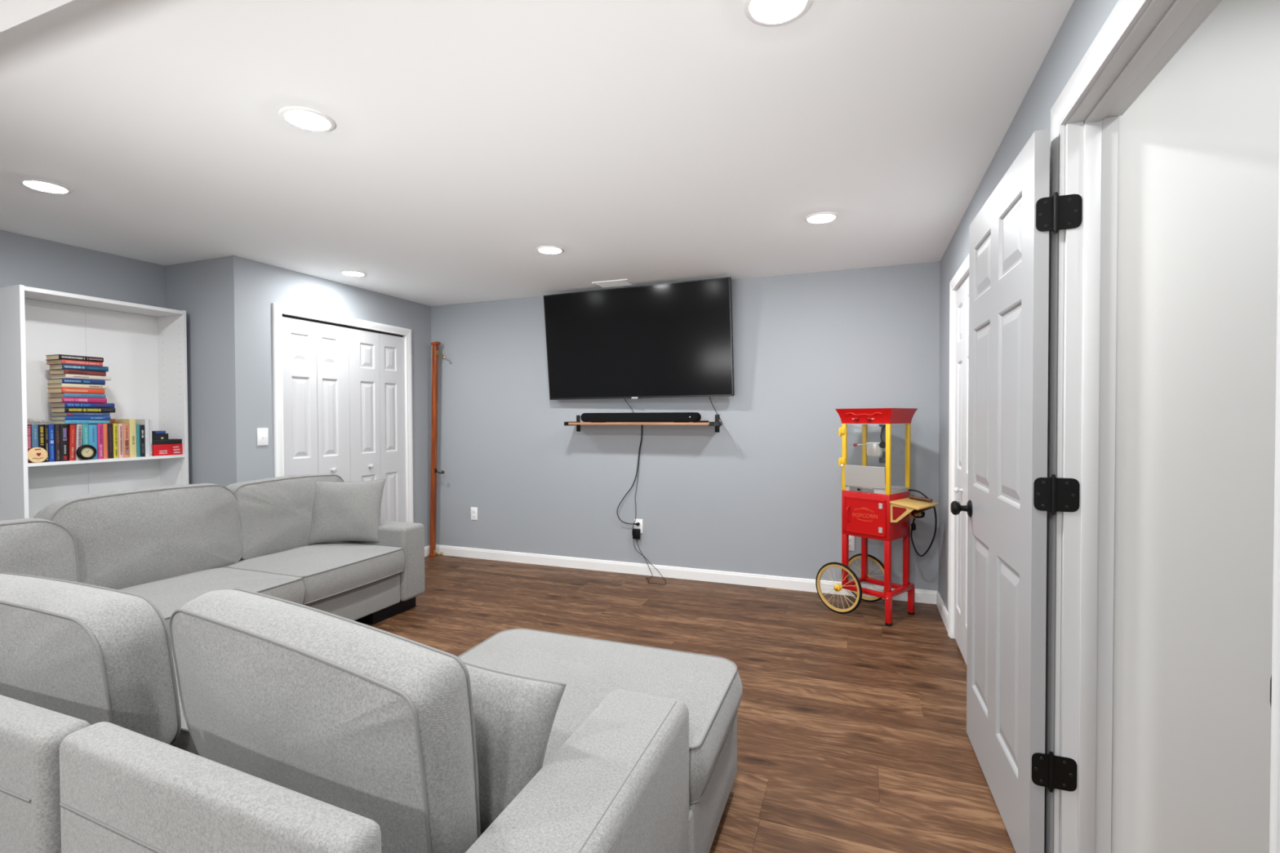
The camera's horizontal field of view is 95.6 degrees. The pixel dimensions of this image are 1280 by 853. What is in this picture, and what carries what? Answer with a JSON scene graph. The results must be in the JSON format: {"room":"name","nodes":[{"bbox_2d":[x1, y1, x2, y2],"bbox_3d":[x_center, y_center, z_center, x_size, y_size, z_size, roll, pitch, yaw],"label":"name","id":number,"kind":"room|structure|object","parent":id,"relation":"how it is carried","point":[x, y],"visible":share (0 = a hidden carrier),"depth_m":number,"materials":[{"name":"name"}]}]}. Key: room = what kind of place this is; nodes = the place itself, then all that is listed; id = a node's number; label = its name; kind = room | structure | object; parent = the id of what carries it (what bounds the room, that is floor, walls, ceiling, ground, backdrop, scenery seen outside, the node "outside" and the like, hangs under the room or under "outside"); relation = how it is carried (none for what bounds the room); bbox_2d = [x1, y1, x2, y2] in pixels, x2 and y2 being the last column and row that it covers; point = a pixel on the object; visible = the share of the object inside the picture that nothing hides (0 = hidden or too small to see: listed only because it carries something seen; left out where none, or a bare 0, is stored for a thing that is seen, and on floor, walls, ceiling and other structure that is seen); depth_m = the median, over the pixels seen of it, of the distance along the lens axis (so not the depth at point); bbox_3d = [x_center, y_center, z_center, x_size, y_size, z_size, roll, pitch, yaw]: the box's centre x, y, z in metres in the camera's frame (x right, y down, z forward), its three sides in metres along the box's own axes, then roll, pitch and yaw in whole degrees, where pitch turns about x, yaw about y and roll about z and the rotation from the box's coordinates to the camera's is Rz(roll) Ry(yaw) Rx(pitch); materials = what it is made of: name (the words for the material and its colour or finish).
{"room":"leisure room","nodes":[
{"label":"leisure room","id":0,"kind":"room"},
{"bbox_2d":[0,230,165,316],"bbox_3d":[-3.910,0.093,2.422,0.100,2.439,7.300,0,1,21],"label":"wall","id":1,"kind":"structure","parent":0,"point":[26,260],"depth_m":3.54,"materials":[{"name":"grey paint"}]},
{"bbox_2d":[164,257,226,486],"bbox_3d":[-2.966,0.065,3.946,0.585,2.439,0.100,0,1,21],"label":"wall","id":2,"kind":"structure","parent":0,"point":[196,288],"depth_m":3.86,"materials":[{"name":"grey paint"}]},
{"bbox_2d":[222,255,431,546],"bbox_3d":[-2.337,0.052,4.638,0.100,2.439,1.840,0,1,21],"label":"wall","id":3,"kind":"structure","parent":0,"point":[251,287],"depth_m":3.97,"materials":[{"name":"grey paint"}]},
{"bbox_2d":[257,427,268,445],"bbox_3d":[-2.545,0.069,3.923,0.022,0.117,0.077,0,1,21],"label":"light switch","id":4,"kind":"object","parent":3,"relation":"attached to","point":[262,433],"visible":1,"depth_m":3.92,"materials":[{"name":"white plastic"}]},
{"bbox_2d":[272,302,413,522],"bbox_3d":[-2.326,0.180,4.633,0.125,2.082,1.311,0,1,21],"label":"door","id":5,"kind":"structure","parent":3,"relation":"in","point":[343,385],"depth_m":4.56,"materials":[{"name":"white paint"}]},
{"bbox_2d":[0,0,1074,306],"bbox_3d":[-0.931,-1.117,1.218,6.520,0.100,7.400,0,1,21],"label":"ceiling","id":6,"kind":"structure","parent":0,"point":[647,142],"depth_m":2.15,"materials":[{"name":"white paint"}]},
{"bbox_2d":[0,0,73,32],"bbox_3d":[-2.215,-0.960,-0.263,4.969,0.159,3.516,0,1,21],"label":"trim","id":7,"kind":"structure","parent":6,"relation":"attached to","point":[13,13],"depth_m":1.26,"materials":[{"name":"white paint"}]},
{"bbox_2d":[17,177,72,194],"bbox_3d":[-2.679,-1.079,2.617,0.172,0.011,0.172,0,1,21],"label":"recessed light","id":8,"kind":"object","parent":6,"relation":"in","point":[34,184],"visible":1,"depth_m":2.60,"materials":[{"name":"white paint"}]},
{"bbox_2d":[279,106,335,132],"bbox_3d":[-1.168,-1.075,2.041,0.172,0.011,0.172,0,1,21],"label":"recessed light","id":9,"kind":"object","parent":6,"relation":"in","point":[313,120],"visible":1,"depth_m":2.02,"materials":[{"name":"white paint"}]},
{"bbox_2d":[339,270,366,276],"bbox_3d":[-2.080,-1.107,4.210,0.172,0.011,0.172,0,1,21],"label":"recessed light","id":10,"kind":"object","parent":6,"relation":"in","point":[348,273],"visible":1,"depth_m":4.19,"materials":[{"name":"white paint"}]},
{"bbox_2d":[536,245,564,254],"bbox_3d":[-0.564,-1.103,3.639,0.172,0.011,0.172,0,1,21],"label":"recessed light","id":11,"kind":"object","parent":6,"relation":"in","point":[551,250],"visible":1,"depth_m":3.61,"materials":[{"name":"white paint"}]},
{"bbox_2d":[591,279,636,288],"bbox_3d":[-0.202,-1.120,4.551,0.300,0.011,0.190,0,1,21],"label":"ceiling vent","id":12,"kind":"object","parent":6,"relation":"in","point":[622,282],"visible":1,"depth_m":4.53,"materials":[{"name":"white metal"}]},
{"bbox_2d":[743,0,812,26],"bbox_3d":[0.350,-1.071,1.474,0.172,0.011,0.172,0,1,21],"label":"recessed light","id":13,"kind":"object","parent":6,"relation":"in","point":[766,13],"visible":1,"depth_m":1.49,"materials":[{"name":"white paint"}]},
{"bbox_2d":[804,212,838,223],"bbox_3d":[0.958,-1.098,3.069,0.172,0.011,0.172,0,1,21],"label":"recessed light","id":14,"kind":"object","parent":6,"relation":"in","point":[820,217],"visible":1,"depth_m":3.05,"materials":[{"name":"white paint"}]},
{"bbox_2d":[354,555,1015,852],"bbox_3d":[-0.923,1.301,1.257,6.520,0.060,7.400,0,1,21],"label":"floor","id":15,"kind":"structure","parent":0,"point":[852,737],"depth_m":2.81,"materials":[{"name":"brown wood"}]},
{"bbox_2d":[0,284,188,520],"bbox_3d":[-3.282,0.240,3.536,0.274,2.005,0.817,0,1,21],"label":"bookcase","id":16,"kind":"object","parent":15,"relation":"on","point":[145,357],"visible":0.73,"depth_m":3.54,"materials":[{"name":"white laminate"}]},
{"bbox_2d":[26,424,31,462],"bbox_3d":[-3.374,0.093,3.171,0.131,0.210,0.023,0,1,21],"label":"book","id":17,"kind":"object","parent":16,"relation":"on","point":[28,426],"visible":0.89,"depth_m":3.15,"materials":[{"name":"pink paper"}]},
{"bbox_2d":[26,426,31,448],"bbox_3d":[-3.313,0.059,3.147,0.001,0.120,0.013,0,1,21],"label":"print","id":18,"kind":"object","parent":17,"relation":"attached to","point":[28,428],"depth_m":3.15,"materials":[{"name":"white"}]},
{"bbox_2d":[26,418,53,424],"bbox_3d":[-3.366,-0.029,3.224,0.100,0.038,0.125,0,1,21],"label":"plastic bag","id":19,"kind":"object","parent":17,"relation":"on","point":[28,420],"visible":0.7,"depth_m":3.24,"materials":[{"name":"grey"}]},
{"bbox_2d":[31,424,38,462],"bbox_3d":[-3.364,0.093,3.196,0.131,0.210,0.026,0,1,21],"label":"book","id":20,"kind":"object","parent":16,"relation":"on","point":[34,428],"visible":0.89,"depth_m":3.17,"materials":[{"name":"blue paper"}]},
{"bbox_2d":[27,447,47,462],"bbox_3d":[-3.290,0.155,3.168,0.013,0.084,0.084,0,1,21],"label":"wooden disc","id":21,"kind":"object","parent":16,"relation":"on","point":[36,455],"visible":1,"depth_m":3.17,"materials":[{"name":"brown wood"}]},
{"bbox_2d":[38,424,44,462],"bbox_3d":[-3.355,0.093,3.220,0.131,0.209,0.023,0,1,21],"label":"book","id":22,"kind":"object","parent":16,"relation":"on","point":[41,427],"visible":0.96,"depth_m":3.19,"materials":[{"name":"black paper"}]},
{"bbox_2d":[40,427,44,444],"bbox_3d":[-3.294,0.052,3.197,0.001,0.100,0.012,0,1,21],"label":"print","id":23,"kind":"object","parent":22,"relation":"on","point":[42,429],"depth_m":3.20,"materials":[{"name":"yellow"}]},
{"bbox_2d":[44,424,48,462],"bbox_3d":[-3.347,0.093,3.240,0.131,0.209,0.015,0,1,21],"label":"book","id":24,"kind":"object","parent":16,"relation":"on","point":[46,426],"visible":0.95,"depth_m":3.22,"materials":[{"name":"black paper"}]},
{"bbox_2d":[48,424,54,462],"bbox_3d":[-3.340,0.094,3.260,0.131,0.206,0.024,0,1,21],"label":"book","id":25,"kind":"object","parent":16,"relation":"on","point":[51,427],"visible":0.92,"depth_m":3.24,"materials":[{"name":"blue paper"}]},
{"bbox_2d":[53,424,60,461],"bbox_3d":[-3.330,0.093,3.285,0.131,0.206,0.021,0,1,21],"label":"book","id":26,"kind":"object","parent":16,"relation":"on","point":[56,427],"visible":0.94,"depth_m":3.26,"materials":[{"name":"black paper"}]},
{"bbox_2d":[59,424,68,461],"bbox_3d":[-3.320,0.092,3.312,0.131,0.208,0.034,0,1,21],"label":"book","id":27,"kind":"object","parent":16,"relation":"on","point":[64,428],"visible":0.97,"depth_m":3.29,"materials":[{"name":"black paper"}]},
{"bbox_2d":[67,424,75,460],"bbox_3d":[-3.307,0.092,3.346,0.131,0.205,0.030,0,1,21],"label":"book","id":28,"kind":"object","parent":16,"relation":"on","point":[71,428],"visible":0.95,"depth_m":3.32,"materials":[{"name":"red paper"}]},
{"bbox_2d":[75,424,82,460],"bbox_3d":[-3.296,0.091,3.375,0.131,0.207,0.025,0,-1,21],"label":"book","id":29,"kind":"object","parent":16,"relation":"on","point":[78,428],"visible":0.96,"depth_m":3.35,"materials":[{"name":"grey paper"}]},
{"bbox_2d":[77,426,81,458],"bbox_3d":[-3.236,0.091,3.352,0.001,0.186,0.014,0,-1,21],"label":"print","id":30,"kind":"object","parent":29,"relation":"attached to","point":[79,428],"depth_m":3.35,"materials":[{"name":"red"}]},
{"bbox_2d":[70,423,88,460],"bbox_3d":[-3.285,0.090,3.403,0.131,0.209,0.028,0,1,21],"label":"book","id":31,"kind":"object","parent":16,"relation":"on","point":[85,439],"visible":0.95,"depth_m":3.38,"materials":[{"name":"teal paper"}]},
{"bbox_2d":[50,420,109,423],"bbox_3d":[-3.291,-0.027,3.412,0.150,0.020,0.210,0,1,19],"label":"book","id":32,"kind":"object","parent":31,"relation":"on","point":[53,421],"visible":0.99,"depth_m":3.35,"materials":[{"name":"blue paper"}]},
{"bbox_2d":[50,416,111,420],"bbox_3d":[-3.287,-0.049,3.414,0.155,0.022,0.210,0,1,22],"label":"book","id":33,"kind":"object","parent":32,"relation":"on","point":[53,418],"visible":1,"depth_m":3.34,"materials":[{"name":"blue paper"}]},
{"bbox_2d":[52,412,110,416],"bbox_3d":[-3.285,-0.071,3.414,0.141,0.020,0.204,0,1,19],"label":"book","id":34,"kind":"object","parent":33,"relation":"on","point":[58,414],"visible":1,"depth_m":3.35,"materials":[{"name":"blue paper"}]},
{"bbox_2d":[50,407,115,413],"bbox_3d":[-3.281,-0.096,3.424,0.145,0.028,0.237,0,1,21],"label":"book","id":35,"kind":"object","parent":34,"relation":"on","point":[86,410],"visible":0.98,"depth_m":3.37,"materials":[{"name":"black paper"}]},
{"bbox_2d":[48,402,114,408],"bbox_3d":[-3.286,-0.125,3.423,0.150,0.027,0.236,0,1,20],"label":"book","id":36,"kind":"object","parent":35,"relation":"on","point":[52,404],"visible":0.98,"depth_m":3.36,"materials":[{"name":"blue paper"}]},
{"bbox_2d":[47,397,106,403],"bbox_3d":[-3.292,-0.153,3.400,0.155,0.028,0.205,0,1,22],"label":"book","id":37,"kind":"object","parent":36,"relation":"on","point":[86,400],"visible":0.99,"depth_m":3.34,"materials":[{"name":"pink paper"}]},
{"bbox_2d":[49,393,106,398],"bbox_3d":[-3.291,-0.179,3.398,0.141,0.023,0.198,0,1,19],"label":"book","id":38,"kind":"object","parent":37,"relation":"on","point":[51,395],"visible":0.98,"depth_m":3.34,"materials":[{"name":"blue paper"}]},
{"bbox_2d":[46,387,104,394],"bbox_3d":[-3.294,-0.207,3.393,0.145,0.030,0.200,0,1,20],"label":"book","id":39,"kind":"object","parent":38,"relation":"on","point":[51,390],"visible":0.99,"depth_m":3.33,"materials":[{"name":"orange paper"}]},
{"bbox_2d":[63,389,88,391],"bbox_3d":[-3.239,-0.206,3.333,0.001,0.012,0.109,0,1,20],"label":"print","id":40,"kind":"object","parent":39,"relation":"on","point":[74,390],"depth_m":3.33},
{"bbox_2d":[46,383,106,389],"bbox_3d":[-3.293,-0.234,3.397,0.150,0.023,0.210,0,1,21],"label":"book","id":41,"kind":"object","parent":39,"relation":"on","point":[50,385],"visible":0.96,"depth_m":3.34,"materials":[{"name":"beige paper"}]},
{"bbox_2d":[47,377,105,385],"bbox_3d":[-3.295,-0.261,3.396,0.155,0.029,0.197,0,1,21],"label":"book","id":42,"kind":"object","parent":41,"relation":"on","point":[60,380],"visible":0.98,"depth_m":3.33,"materials":[{"name":"blue paper"}]},
{"bbox_2d":[51,373,111,380],"bbox_3d":[-3.287,-0.288,3.415,0.141,0.024,0.218,0,1,18],"label":"book","id":43,"kind":"object","parent":42,"relation":"on","point":[60,375],"visible":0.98,"depth_m":3.36,"materials":[{"name":"beige paper"}]},
{"bbox_2d":[48,368,106,376],"bbox_3d":[-3.292,-0.313,3.400,0.145,0.026,0.197,0,1,19],"label":"book","id":44,"kind":"object","parent":43,"relation":"on","point":[62,371],"visible":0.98,"depth_m":3.34,"materials":[{"name":"red paper"}]},
{"bbox_2d":[49,364,108,371],"bbox_3d":[-3.287,-0.341,3.402,0.150,0.029,0.211,0,1,22],"label":"book","id":45,"kind":"object","parent":44,"relation":"on","point":[55,366],"visible":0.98,"depth_m":3.34,"materials":[{"name":"blue paper"}]},
{"bbox_2d":[45,359,102,366],"bbox_3d":[-3.300,-0.368,3.389,0.155,0.024,0.192,0,1,20],"label":"book","id":46,"kind":"object","parent":45,"relation":"on","point":[60,361],"visible":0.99,"depth_m":3.33,"materials":[{"name":"red paper"}]},
{"bbox_2d":[44,354,103,362],"bbox_3d":[-3.293,-0.394,3.383,0.141,0.028,0.204,0,1,21],"label":"book","id":47,"kind":"object","parent":46,"relation":"on","point":[55,357],"visible":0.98,"depth_m":3.33,"materials":[{"name":"black paper"}]},
{"bbox_2d":[62,355,84,359],"bbox_3d":[-3.242,-0.394,3.321,0.001,0.011,0.103,0,1,21],"label":"print","id":48,"kind":"object","parent":47,"relation":"attached to","point":[63,357],"depth_m":3.32,"materials":[{"name":"grey paper"}]},
{"bbox_2d":[66,360,98,364],"bbox_3d":[-3.228,-0.368,3.362,0.001,0.009,0.151,0,1,20],"label":"print","id":49,"kind":"object","parent":46,"relation":"on","point":[66,361],"depth_m":3.35},
{"bbox_2d":[69,408,101,411],"bbox_3d":[-3.223,-0.096,3.372,0.001,0.017,0.148,0,1,21],"label":"print","id":50,"kind":"object","parent":35,"relation":"attached to","point":[70,410],"depth_m":3.37,"materials":[{"name":"yellow"}]},
{"bbox_2d":[75,444,96,460],"bbox_3d":[-3.214,0.150,3.370,0.024,0.089,0.089,0,1,21],"label":"round clock","id":51,"kind":"object","parent":16,"relation":"on","point":[85,452],"visible":1,"depth_m":3.37,"materials":[{"name":"black plastic"}]},
{"bbox_2d":[88,424,97,459],"bbox_3d":[-3.273,0.091,3.436,0.131,0.206,0.039,0,1,21],"label":"book","id":52,"kind":"object","parent":16,"relation":"on","point":[92,428],"visible":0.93,"depth_m":3.41,"materials":[{"name":"blue paper"}]},
{"bbox_2d":[88,423,103,458],"bbox_3d":[-3.261,0.088,3.468,0.131,0.210,0.026,0,1,21],"label":"book","id":53,"kind":"object","parent":16,"relation":"on","point":[100,426],"visible":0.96,"depth_m":3.44,"materials":[{"name":"pink paper"}]},
{"bbox_2d":[102,423,107,458],"bbox_3d":[-3.252,0.088,3.491,0.130,0.210,0.021,0,1,21],"label":"book","id":54,"kind":"object","parent":16,"relation":"on","point":[104,425],"visible":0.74,"depth_m":3.47,"materials":[{"name":"orange paper"}]},
{"bbox_2d":[106,423,113,458],"bbox_3d":[-3.243,0.088,3.514,0.131,0.208,0.025,0,1,21],"label":"book","id":55,"kind":"object","parent":16,"relation":"on","point":[110,442],"visible":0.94,"depth_m":3.49,"materials":[{"name":"black paper"}]},
{"bbox_2d":[112,423,118,457],"bbox_3d":[-3.234,0.087,3.539,0.131,0.210,0.023,0,1,21],"label":"book","id":56,"kind":"object","parent":16,"relation":"on","point":[115,438],"visible":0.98,"depth_m":3.51,"materials":[{"name":"yellow paper"}]},
{"bbox_2d":[117,423,123,457],"bbox_3d":[-3.225,0.086,3.563,0.131,0.210,0.025,0,1,21],"label":"book","id":57,"kind":"object","parent":16,"relation":"on","point":[120,426],"visible":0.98,"depth_m":3.54,"materials":[{"name":"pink paper"}]},
{"bbox_2d":[120,426,122,454],"bbox_3d":[-3.164,0.085,3.540,0.001,0.171,0.009,0,1,21],"label":"print","id":58,"kind":"object","parent":57,"relation":"attached to","point":[121,427],"depth_m":3.54,"materials":[{"name":"red"}]},
{"bbox_2d":[115,418,136,457],"bbox_3d":[-3.212,0.072,3.626,0.151,0.237,0.035,0,1,21],"label":"book","id":59,"kind":"object","parent":16,"relation":"on","point":[132,422],"visible":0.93,"depth_m":3.60,"materials":[{"name":"yellow paper"}]},
{"bbox_2d":[123,423,129,457],"bbox_3d":[-3.210,0.086,3.588,0.121,0.210,0.031,0,1,21],"label":"book","id":60,"kind":"object","parent":16,"relation":"on","point":[126,426],"visible":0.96,"depth_m":3.56,"materials":[{"name":"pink paper"}]},
{"bbox_2d":[136,424,140,457],"bbox_3d":[-3.193,0.088,3.649,0.130,0.203,0.019,0,1,21],"label":"book","id":61,"kind":"object","parent":16,"relation":"on","point":[138,433],"visible":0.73,"depth_m":3.62,"materials":[{"name":"teal paper"}]},
{"bbox_2d":[139,424,144,457],"bbox_3d":[-3.184,0.090,3.670,0.131,0.200,0.022,0,1,21],"label":"book","id":62,"kind":"object","parent":16,"relation":"on","point":[141,426],"visible":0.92,"depth_m":3.64,"materials":[{"name":"black paper"}]},
{"bbox_2d":[136,419,150,456],"bbox_3d":[-3.184,0.072,3.700,0.150,0.235,0.026,0,1,21],"label":"book","id":63,"kind":"object","parent":16,"relation":"on","point":[146,422],"visible":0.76,"depth_m":3.67,"materials":[{"name":"grey paper"}]},
{"bbox_2d":[149,420,152,456],"bbox_3d":[-3.172,0.074,3.716,0.141,0.230,0.010,0,1,21],"label":"book","id":64,"kind":"object","parent":16,"relation":"on","point":[150,421],"visible":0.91,"depth_m":3.69,"materials":[{"name":"grey paper"}]},
{"bbox_2d":[151,444,182,456],"bbox_3d":[-3.120,0.151,3.796,0.106,0.072,0.168,0,1,21],"label":"game box","id":65,"kind":"object","parent":16,"relation":"on","point":[164,449],"visible":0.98,"depth_m":3.77,"materials":[{"name":"red cardboard"}]},
{"bbox_2d":[151,439,182,444],"bbox_3d":[-3.125,0.100,3.798,0.106,0.032,0.169,0,1,21],"label":"box","id":66,"kind":"object","parent":65,"relation":"on","point":[162,442],"visible":0.74,"depth_m":3.77,"materials":[{"name":"black cardboard"}]},
{"bbox_2d":[151,433,168,439],"bbox_3d":[-3.134,0.065,3.759,0.096,0.038,0.090,0,1,21],"label":"box","id":67,"kind":"object","parent":66,"relation":"on","point":[154,436],"visible":0.76,"depth_m":3.73,"materials":[{"name":"black cardboard"}]},
{"bbox_2d":[159,446,180,453],"bbox_3d":[-3.068,0.153,3.786,0.001,0.045,0.122,0,1,21],"label":"print","id":68,"kind":"object","parent":65,"relation":"attached to","point":[162,450],"depth_m":3.79,"materials":[{"name":"white"}]},
{"bbox_2d":[0,473,742,852],"bbox_3d":[-1.233,0.788,2.482,3.330,0.928,2.608,0,1,21],"label":"sectional sofa","id":69,"kind":"object","parent":15,"relation":"on","point":[181,671],"visible":0.91,"depth_m":1.22,"materials":[{"name":"grey fabric"}]},
{"bbox_2d":[0,518,77,582],"bbox_3d":[-2.758,0.624,2.307,0.261,0.454,0.792,0,1,21],"label":"cushion","id":70,"kind":"object","parent":69,"relation":"on","point":[38,547],"depth_m":2.51,"materials":[{"name":"grey fabric"}]},
{"bbox_2d":[0,573,177,744],"bbox_3d":[-1.574,0.631,1.542,0.856,0.447,0.216,0,1,21],"label":"cushion","id":71,"kind":"object","parent":69,"relation":"on","point":[91,654],"depth_m":1.38,"materials":[{"name":"grey fabric"}]},
{"bbox_2d":[34,483,241,589],"bbox_3d":[-2.556,0.581,3.024,0.246,0.522,0.897,0,1,21],"label":"cushion","id":72,"kind":"object","parent":69,"relation":"on","point":[122,540],"depth_m":2.94,"materials":[{"name":"grey fabric"}]},
{"bbox_2d":[169,648,199,755],"bbox_3d":[-1.501,0.886,1.875,1.369,0.159,0.389,0,1,21],"label":"seat cushion","id":73,"kind":"object","parent":69,"relation":"on","point":[184,741],"depth_m":1.58,"materials":[{"name":"grey fabric"}]},
{"bbox_2d":[117,567,304,643],"bbox_3d":[-2.256,0.867,2.852,0.797,0.170,0.781,0,1,21],"label":"seat cushion","id":74,"kind":"object","parent":69,"relation":"on","point":[170,592],"depth_m":2.92,"materials":[{"name":"grey fabric"}]},
{"bbox_2d":[225,473,342,559],"bbox_3d":[-2.277,0.573,3.766,0.245,0.504,0.829,0,1,21],"label":"cushion","id":75,"kind":"object","parent":69,"relation":"on","point":[272,516],"depth_m":3.55,"materials":[{"name":"grey fabric"}]},
{"bbox_2d":[228,541,404,603],"bbox_3d":[-2.001,0.855,3.548,0.780,0.169,0.771,0,1,21],"label":"seat cushion","id":76,"kind":"object","parent":69,"relation":"on","point":[325,570],"depth_m":3.40,"materials":[{"name":"grey fabric"}]},
{"bbox_2d":[172,589,477,852],"bbox_3d":[-0.675,0.618,1.201,0.809,0.484,0.209,0,1,26],"label":"cushion","id":77,"kind":"object","parent":69,"relation":"on","point":[377,725],"depth_m":1.05,"materials":[{"name":"grey fabric"}]},
{"bbox_2d":[307,479,385,544],"bbox_3d":[-1.954,0.562,3.864,0.465,0.406,0.182,0,1,-9],"label":"throw pillow","id":78,"kind":"object","parent":69,"relation":"on","point":[343,511],"visible":1,"depth_m":3.81,"materials":[{"name":"grey fabric"}]},
{"bbox_2d":[463,662,566,833],"bbox_3d":[-0.400,0.701,1.301,0.460,0.365,0.180,0,1,21],"label":"throw pillow","id":79,"kind":"object","parent":69,"relation":"on","point":[514,715],"visible":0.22,"depth_m":1.23,"materials":[{"name":"grey fabric"}]},
{"bbox_2d":[458,629,742,835],"bbox_3d":[-0.264,0.881,1.735,0.987,0.177,1.020,0,1,21],"label":"cushion","id":80,"kind":"object","parent":69,"relation":"on","point":[710,686],"depth_m":1.82,"materials":[{"name":"grey fabric"}]},
{"bbox_2d":[428,341,445,557],"bbox_3d":[-1.860,0.214,5.353,0.207,1.988,0.060,0,1,21],"label":"wooden post","id":81,"kind":"object","parent":15,"relation":"on","point":[435,344],"visible":1,"depth_m":5.36,"materials":[{"name":"red wood"}]},
{"bbox_2d":[631,424,666,584],"bbox_3d":[0.087,0.600,4.608,0.164,1.224,0.387,-1,1,-27],"label":"power cord","id":82,"kind":"object","parent":15,"relation":"on","point":[635,532],"visible":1,"depth_m":4.72,"materials":[{"name":"black plastic"}]},
{"bbox_2d":[815,408,937,626],"bbox_3d":[1.543,0.553,3.785,0.439,1.338,0.664,-1,1,-41],"label":"cart","id":83,"kind":"object","parent":15,"relation":"on","point":[871,508],"visible":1,"depth_m":3.71,"materials":[{"name":"red metal"}]},
{"bbox_2d":[853,442,884,456],"bbox_3d":[1.498,0.148,3.800,0.193,0.092,0.110,0,1,21],"label":"kettle","id":84,"kind":"object","parent":83,"relation":"on","point":[873,449],"depth_m":3.74,"materials":[{"name":"silver metal"}]},
{"bbox_2d":[889,497,937,510],"bbox_3d":[1.700,0.477,3.599,0.274,0.035,0.179,-1,1,-41],"label":"shelf","id":85,"kind":"object","parent":83,"relation":"attached to","point":[895,503],"depth_m":3.57,"materials":[{"name":"yellow wood"}]},
{"bbox_2d":[431,261,939,591],"bbox_3d":[0.110,0.042,4.747,5.970,2.439,0.100,0,1,21],"label":"wall","id":86,"kind":"structure","parent":0,"point":[766,499],"depth_m":4.50,"materials":[{"name":"grey paint"}]},
{"bbox_2d":[471,506,477,519],"bbox_3d":[-1.521,0.799,5.321,0.073,0.117,0.009,0,1,21],"label":"wall outlet","id":87,"kind":"object","parent":86,"relation":"attached to","point":[473,510],"visible":1,"depth_m":5.32,"materials":[{"name":"white plastic"}]},
{"bbox_2d":[617,435,641,525],"bbox_3d":[-0.087,0.398,4.750,0.219,0.824,0.033,0,1,21],"label":"power cord","id":88,"kind":"object","parent":86,"relation":"attached to","point":[637,523],"visible":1,"depth_m":4.74,"materials":[{"name":"black plastic"}]},
{"bbox_2d":[634,519,642,533],"bbox_3d":[-0.012,0.816,4.749,0.073,0.117,0.009,0,1,21],"label":"wall outlet","id":89,"kind":"object","parent":86,"relation":"attached to","point":[640,521],"visible":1,"depth_m":4.74,"materials":[{"name":"white plastic"}]},
{"bbox_2d":[543,276,734,399],"bbox_3d":[-0.033,-0.659,4.634,1.584,0.881,0.205,0,1,23],"label":"television","id":90,"kind":"object","parent":86,"relation":"attached to","point":[671,340],"visible":1,"depth_m":4.55,"materials":[{"name":"black plastic"}]},
{"bbox_2d":[564,414,720,432],"bbox_3d":[0.004,-0.023,4.611,1.249,0.138,0.228,0,1,21],"label":"wall shelf","id":91,"kind":"object","parent":86,"relation":"attached to","point":[577,423],"visible":0.99,"depth_m":4.53,"materials":[{"name":"brown wood"}]},
{"bbox_2d":[580,412,701,422],"bbox_3d":[-0.007,-0.071,4.580,0.985,0.077,0.102,0,1,21],"label":"soundbar","id":92,"kind":"object","parent":91,"relation":"on","point":[676,417],"visible":0.94,"depth_m":4.52,"materials":[{"name":"black plastic"}]},
{"bbox_2d":[582,413,696,420],"bbox_3d":[-0.025,-0.071,4.534,0.955,0.046,0.002,0,1,21],"label":"grille","id":93,"kind":"object","parent":92,"relation":"attached to","point":[584,416],"depth_m":4.53,"materials":[{"name":"black fabric"}]},
{"bbox_2d":[435,544,937,604],"bbox_3d":[0.040,1.167,4.733,4.284,0.090,0.014,0,1,21],"label":"baseboard","id":94,"kind":"structure","parent":86,"relation":"attached to","point":[923,596],"depth_m":4.64,"materials":[{"name":"white paint"}]},
{"bbox_2d":[848,535,854,551],"bbox_3d":[1.505,0.835,4.174,0.073,0.117,0.009,0,1,21],"label":"wall outlet","id":95,"kind":"object","parent":86,"relation":"attached to","point":[851,538],"visible":0.53,"depth_m":4.17,"materials":[{"name":"white plastic"}]},
{"bbox_2d":[937,0,1118,852],"bbox_3d":[0.817,0.107,0.576,0.111,2.439,7.200,0,1,21],"label":"wall","id":96,"kind":"structure","parent":0,"point":[1085,19],"depth_m":2.07,"materials":[{"name":"grey paint"}]},
{"bbox_2d":[936,591,947,631],"bbox_3d":[1.934,1.177,3.706,0.014,0.090,0.590,0,1,21],"label":"baseboard","id":97,"kind":"structure","parent":96,"relation":"attached to","point":[942,609],"depth_m":3.70,"materials":[{"name":"white paint"}]},
{"bbox_2d":[947,254,968,664],"bbox_3d":[1.625,0.201,2.753,0.142,2.074,1.364,0,1,21],"label":"door","id":98,"kind":"structure","parent":96,"relation":"in","point":[959,283],"depth_m":3.21,"materials":[{"name":"white paint"}]},
{"bbox_2d":[950,128,1082,852],"bbox_3d":[1.209,0.224,1.929,0.135,2.033,0.821,0,1,14],"label":"door","id":99,"kind":"structure","parent":96,"relation":"in","point":[1011,492],"depth_m":1.74,"materials":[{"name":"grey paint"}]},
{"bbox_2d":[1044,0,1279,852],"bbox_3d":[1.024,0.199,1.123,0.147,2.136,1.024,0,1,21],"label":"trim","id":100,"kind":"structure","parent":96,"relation":"attached to","point":[1138,38],"depth_m":1.51,"materials":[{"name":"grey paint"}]},
{"bbox_2d":[1111,0,1279,852],"bbox_3d":[1.854,0.116,1.337,1.289,2.389,0.102,0,1,21],"label":"wall","id":101,"kind":"structure","parent":0,"point":[1198,148],"depth_m":1.45,"materials":[{"name":"white paint"}]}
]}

